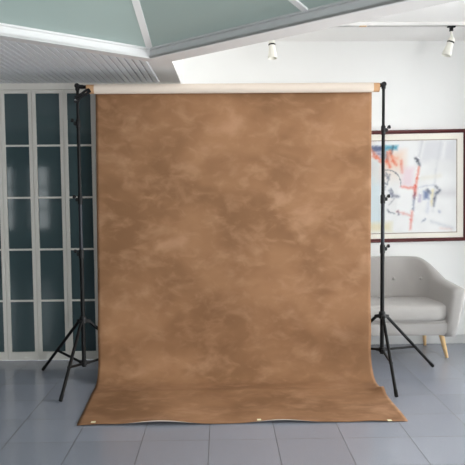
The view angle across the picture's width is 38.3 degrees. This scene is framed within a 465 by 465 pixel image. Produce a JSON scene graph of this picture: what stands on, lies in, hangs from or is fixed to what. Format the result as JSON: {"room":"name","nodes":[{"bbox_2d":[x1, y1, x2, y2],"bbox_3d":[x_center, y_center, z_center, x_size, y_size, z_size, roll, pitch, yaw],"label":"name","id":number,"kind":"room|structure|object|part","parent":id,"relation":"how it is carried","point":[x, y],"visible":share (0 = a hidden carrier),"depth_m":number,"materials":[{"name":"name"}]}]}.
{"room":"studio","nodes":[
{"label":"studio","id":0,"kind":"room"},
{"bbox_2d":[180,59,182,83],"bbox_3d":[-0.480,-0.320,6.030,0.080,2.835,0.439,-1,4,-1],"label":"wall","id":1,"kind":"structure","parent":0,"point":[181,60],"depth_m":5.91,"materials":[{"name":"white paint"}]},
{"bbox_2d":[0,39,158,83],"bbox_3d":[-3.028,-1.148,3.769,4.888,0.043,3.878,-1,4,-1],"label":"ceiling panel","id":2,"kind":"object","parent":1,"relation":"attached to","point":[20,63],"depth_m":4.96,"materials":[{"name":"white"}]},
{"bbox_2d":[0,81,180,89],"bbox_3d":[-1.613,-1.252,5.746,2.335,0.064,0.086,-1,4,-1],"label":"trim","id":3,"kind":"structure","parent":1,"relation":"attached to","point":[24,86],"depth_m":5.70,"materials":[{"name":"paint"}]},
{"bbox_2d":[173,60,180,81],"bbox_3d":[1.689,-1.264,1.847,1.640,0.426,8.853,-2,4,-23],"label":"wall","id":4,"kind":"structure","parent":1,"relation":"attached to","point":[176,63],"depth_m":5.37,"materials":[{"name":"white paint"}]},
{"bbox_2d":[0,0,414,59],"bbox_3d":[-0.606,-1.423,1.764,4.308,0.826,4.157,-4,5,-43],"label":"window","id":5,"kind":"structure","parent":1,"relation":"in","point":[143,28],"depth_m":4.01,"materials":[{"name":"teal glass"}]},
{"bbox_3d":[-1.063,-1.454,3.654,1.014,0.500,1.904,-1,4,-1],"label":"pane","id":6,"kind":"part","parent":5,"relation":"part of","materials":[{"name":"teal glass"}]},
{"bbox_3d":[-0.104,-1.464,3.669,1.014,0.500,1.903,-1,4,-1],"label":"pane","id":7,"kind":"part","parent":5,"relation":"part of","materials":[{"name":"teal glass"}]},
{"bbox_3d":[0.148,-1.508,2.472,2.077,0.745,1.359,-4,5,-43],"label":"pane","id":8,"kind":"part","parent":5,"relation":"part of","materials":[{"name":"teal glass"}]},
{"bbox_2d":[0,0,457,82],"bbox_3d":[-1.401,-1.000,1.577,8.068,0.014,8.326,-1,4,-1],"label":"trim","id":9,"kind":"structure","parent":1,"relation":"attached to","point":[164,68],"depth_m":4.03,"materials":[{"name":"paint"}]},
{"bbox_2d":[0,343,464,464],"bbox_3d":[-1.267,1.423,1.962,8.500,0.080,8.965,-1,4,-1],"label":"floor","id":10,"kind":"structure","parent":0,"point":[36,428],"depth_m":4.12,"materials":[{"name":"grey tile"}]},
{"bbox_2d":[0,111,7,360],"bbox_3d":[-2.106,-0.046,5.800,0.264,2.337,0.040,-1,4,-1],"label":"door","id":11,"kind":"structure","parent":10,"relation":"on","point":[3,301],"depth_m":5.82,"materials":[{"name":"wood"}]},
{"bbox_3d":[-2.102,0.374,5.831,0.203,0.432,0.006,-1,4,-1],"label":"pane","id":12,"kind":"part","parent":11,"relation":"part of","materials":[{"name":"clear glass"}]},
{"bbox_3d":[-2.098,0.827,5.862,0.203,0.443,0.006,-1,4,-1],"label":"pane","id":13,"kind":"part","parent":11,"relation":"part of","materials":[{"name":"clear glass"}]},
{"bbox_2d":[0,90,38,359],"bbox_3d":[-1.839,-0.049,5.804,0.264,2.337,0.040,-1,4,-1],"label":"door","id":14,"kind":"structure","parent":10,"relation":"on","point":[15,105],"depth_m":5.80,"materials":[{"name":"glass"}]},
{"bbox_3d":[-1.847,-0.969,5.745,0.203,0.434,0.006,-1,4,-1],"label":"pane","id":15,"kind":"part","parent":14,"relation":"part of","materials":[{"name":"clear glass"}]},
{"bbox_3d":[-1.843,-0.522,5.775,0.203,0.430,0.006,-1,4,-1],"label":"pane","id":16,"kind":"part","parent":14,"relation":"part of","materials":[{"name":"clear glass"}]},
{"bbox_3d":[-1.839,-0.076,5.805,0.203,0.433,0.006,-1,4,-1],"label":"pane","id":17,"kind":"part","parent":14,"relation":"part of","materials":[{"name":"clear glass"}]},
{"bbox_3d":[-1.835,0.372,5.835,0.203,0.432,0.006,-1,4,-1],"label":"pane","id":18,"kind":"part","parent":14,"relation":"part of","materials":[{"name":"clear glass"}]},
{"bbox_3d":[-1.831,0.824,5.866,0.203,0.443,0.006,-1,4,-1],"label":"pane","id":19,"kind":"part","parent":14,"relation":"part of","materials":[{"name":"clear glass"}]},
{"bbox_2d":[31,90,69,359],"bbox_3d":[-1.573,-0.051,5.808,0.264,2.337,0.040,-1,4,-1],"label":"door","id":20,"kind":"structure","parent":10,"relation":"on","point":[47,105],"depth_m":5.80,"materials":[{"name":"glass"}]},
{"bbox_3d":[-1.581,-0.972,5.749,0.203,0.434,0.006,-1,4,-1],"label":"pane","id":21,"kind":"part","parent":20,"relation":"part of","materials":[{"name":"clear glass"}]},
{"bbox_3d":[-1.577,-0.525,5.779,0.203,0.430,0.006,-1,4,-1],"label":"pane","id":22,"kind":"part","parent":20,"relation":"part of","materials":[{"name":"clear glass"}]},
{"bbox_3d":[-1.573,-0.078,5.809,0.203,0.433,0.006,-1,4,-1],"label":"pane","id":23,"kind":"part","parent":20,"relation":"part of","materials":[{"name":"clear glass"}]},
{"bbox_3d":[-1.569,0.369,5.840,0.203,0.432,0.006,-1,4,-1],"label":"pane","id":24,"kind":"part","parent":20,"relation":"part of","materials":[{"name":"clear glass"}]},
{"bbox_3d":[-1.565,0.822,5.870,0.203,0.443,0.006,-1,4,-1],"label":"pane","id":25,"kind":"part","parent":20,"relation":"part of","materials":[{"name":"clear glass"}]},
{"bbox_2d":[41,88,97,401],"bbox_3d":[-1.126,0.023,5.054,0.907,2.289,0.848,-1,4,-1],"label":"stand","id":26,"kind":"object","parent":10,"relation":"on","point":[82,320],"visible":0.98,"depth_m":5.14,"materials":[{"name":"black metal"}]},
{"bbox_3d":[-1.381,0.910,5.379,0.486,0.478,0.024,2,5,37],"label":"leg","id":27,"kind":"part","parent":26,"relation":"part of","materials":[{"name":"black metal"}]},
{"bbox_3d":[-1.187,0.939,4.933,0.024,0.478,0.489,0,4,6],"label":"leg","id":28,"kind":"part","parent":26,"relation":"part of","materials":[{"name":"black metal"}]},
{"bbox_2d":[74,88,90,100],"bbox_3d":[-1.126,-1.034,5.034,0.123,0.096,0.036,-1,4,-1],"label":"clamp","id":29,"kind":"object","parent":26,"relation":"attached to","point":[87,91],"visible":1,"depth_m":5.02,"materials":[{"name":"black plastic"}]},
{"bbox_3d":[-1.134,-1.043,5.033,0.107,0.072,0.027,-1,4,-5],"label":"clamp arm","id":30,"kind":"part","parent":29,"relation":"part of","materials":[{"name":"black plastic"}]},
{"bbox_3d":[-1.122,-1.026,5.035,0.105,0.079,0.027,-1,4,-5],"label":"clamp arm","id":31,"kind":"part","parent":29,"relation":"part of","materials":[{"name":"black plastic"}]},
{"bbox_3d":[-0.897,0.910,5.323,0.493,0.479,0.024,-2,4,-23],"label":"leg","id":32,"kind":"part","parent":26,"relation":"part of","materials":[{"name":"black metal"}]},
{"bbox_2d":[74,82,386,88],"bbox_3d":[-0.009,-1.121,5.103,2.372,0.041,0.044,-1,4,-1],"label":"crossbar","id":33,"kind":"object","parent":26,"relation":"attached to","point":[76,85],"visible":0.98,"depth_m":5.07,"materials":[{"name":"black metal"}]},
{"bbox_2d":[63,90,97,359],"bbox_3d":[-1.306,-0.054,5.813,0.264,2.337,0.040,-1,4,-1],"label":"door","id":34,"kind":"structure","parent":10,"relation":"on","point":[86,105],"depth_m":5.80,"materials":[{"name":"glass"}]},
{"bbox_3d":[-1.315,-0.975,5.754,0.203,0.434,0.006,-1,4,-1],"label":"pane","id":35,"kind":"part","parent":34,"relation":"part of","materials":[{"name":"clear glass"}]},
{"bbox_3d":[-1.311,-0.527,5.784,0.203,0.430,0.006,-1,4,-1],"label":"pane","id":36,"kind":"part","parent":34,"relation":"part of","materials":[{"name":"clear glass"}]},
{"bbox_3d":[-1.306,-0.081,5.814,0.203,0.433,0.006,-1,4,-1],"label":"pane","id":37,"kind":"part","parent":34,"relation":"part of","materials":[{"name":"clear glass"}]},
{"bbox_3d":[-1.302,0.366,5.844,0.203,0.432,0.006,-1,4,-1],"label":"pane","id":38,"kind":"part","parent":34,"relation":"part of","materials":[{"name":"clear glass"}]},
{"bbox_3d":[-1.298,0.819,5.874,0.203,0.443,0.006,-1,4,-1],"label":"pane","id":39,"kind":"part","parent":34,"relation":"part of","materials":[{"name":"clear glass"}]},
{"bbox_2d":[94,94,96,199],"bbox_3d":[-1.040,-0.057,5.817,0.264,2.337,0.040,-1,4,-1],"label":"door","id":40,"kind":"structure","parent":10,"relation":"on","point":[94,94],"depth_m":5.74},
{"bbox_2d":[77,82,407,424],"bbox_3d":[0.021,0.039,4.698,2.236,2.288,1.086,-1,4,-1],"label":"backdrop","id":41,"kind":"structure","parent":10,"relation":"on","point":[234,219],"depth_m":5.20,"materials":[{"name":"fabric"}]},
{"bbox_2d":[371,86,433,396],"bbox_3d":[1.187,0.000,5.087,0.949,2.289,0.849,-1,4,-1],"label":"stand","id":42,"kind":"object","parent":10,"relation":"on","point":[382,315],"visible":0.93,"depth_m":5.20,"materials":[{"name":"black metal"}]},
{"bbox_3d":[1.167,0.912,4.977,0.024,0.484,0.509,0,4,2],"label":"leg","id":43,"kind":"part","parent":42,"relation":"part of","materials":[{"name":"black metal"}]},
{"bbox_3d":[1.435,0.881,5.404,0.512,0.484,0.024,-3,4,-28],"label":"leg","id":44,"kind":"part","parent":42,"relation":"part of","materials":[{"name":"black metal"}]},
{"bbox_2d":[371,256,464,357],"bbox_3d":[1.212,0.669,5.969,1.526,0.849,0.654,-1,4,-1],"label":"sofa","id":45,"kind":"object","parent":10,"relation":"on","point":[420,301],"visible":0.48,"depth_m":5.79,"materials":[{"name":"grey fabric"}]},
{"bbox_2d":[371,297,446,321],"bbox_3d":[1.217,0.667,5.914,1.296,0.147,0.544,-1,4,-1],"label":"seat cushion","id":46,"kind":"object","parent":45,"relation":"on","point":[400,309],"depth_m":5.68,"materials":[{"name":"grey fabric"}]},
{"bbox_3d":[1.213,0.803,5.946,1.280,0.127,0.525,-1,4,-1],"label":"seat","id":47,"kind":"part","parent":45,"relation":"part of","materials":[{"name":"grey fabric"}]},
{"bbox_3d":[1.787,0.946,6.262,0.047,0.246,0.139,1,4,21],"label":"leg","id":48,"kind":"part","parent":45,"relation":"part of","materials":[{"name":"brown wood"}]},
{"bbox_3d":[1.833,0.976,5.822,0.116,0.243,0.047,-3,4,-29],"label":"leg","id":49,"kind":"part","parent":45,"relation":"part of","materials":[{"name":"brown wood"}]},
{"bbox_2d":[183,41,464,333],"bbox_3d":[1.185,-0.404,6.323,3.421,2.935,0.100,-1,4,-1],"label":"wall","id":50,"kind":"structure","parent":0,"point":[425,89],"depth_m":6.20,"materials":[{"name":"white paint"}]},
{"bbox_2d":[371,129,464,242],"bbox_3d":[1.532,-0.430,6.260,1.354,1.076,0.034,-1,4,-1],"label":"framed picture","id":51,"kind":"object","parent":50,"relation":"attached to","point":[425,169],"visible":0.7,"depth_m":6.28,"materials":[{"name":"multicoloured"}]},
{"bbox_2d":[371,334,464,343],"bbox_3d":[1.188,1.021,6.361,3.241,0.085,0.014,-1,4,-1],"label":"baseboard","id":52,"kind":"structure","parent":50,"relation":"attached to","point":[459,338],"depth_m":6.36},
{"bbox_2d":[266,0,464,41],"bbox_3d":[1.235,-1.511,1.806,3.242,0.080,8.765,-1,4,-1],"label":"ceiling","id":53,"kind":"structure","parent":0,"point":[454,11],"depth_m":5.78,"materials":[{"name":"white paint"}]},
{"bbox_2d":[336,22,464,26],"bbox_3d":[1.621,-1.706,5.491,2.960,0.034,0.036,-1,4,-1],"label":"track","id":54,"kind":"object","parent":53,"relation":"attached to","point":[356,24],"visible":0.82,"depth_m":5.47,"materials":[{"name":"white metal"}]},
{"bbox_2d":[268,40,276,59],"bbox_3d":[0.327,-1.551,5.468,0.077,0.269,0.086,-1,4,-1],"label":"track spotlight","id":55,"kind":"object","parent":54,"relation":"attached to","point":[272,55],"visible":0.66,"depth_m":5.46,"materials":[{"name":"white plastic"}]},
{"bbox_2d":[442,26,455,56],"bbox_3d":[1.774,-1.571,5.497,0.108,0.258,0.077,-1,4,-1],"label":"track spotlight","id":56,"kind":"object","parent":54,"relation":"attached to","point":[447,52],"visible":1,"depth_m":5.48,"materials":[{"name":"white plastic"}]}
]}

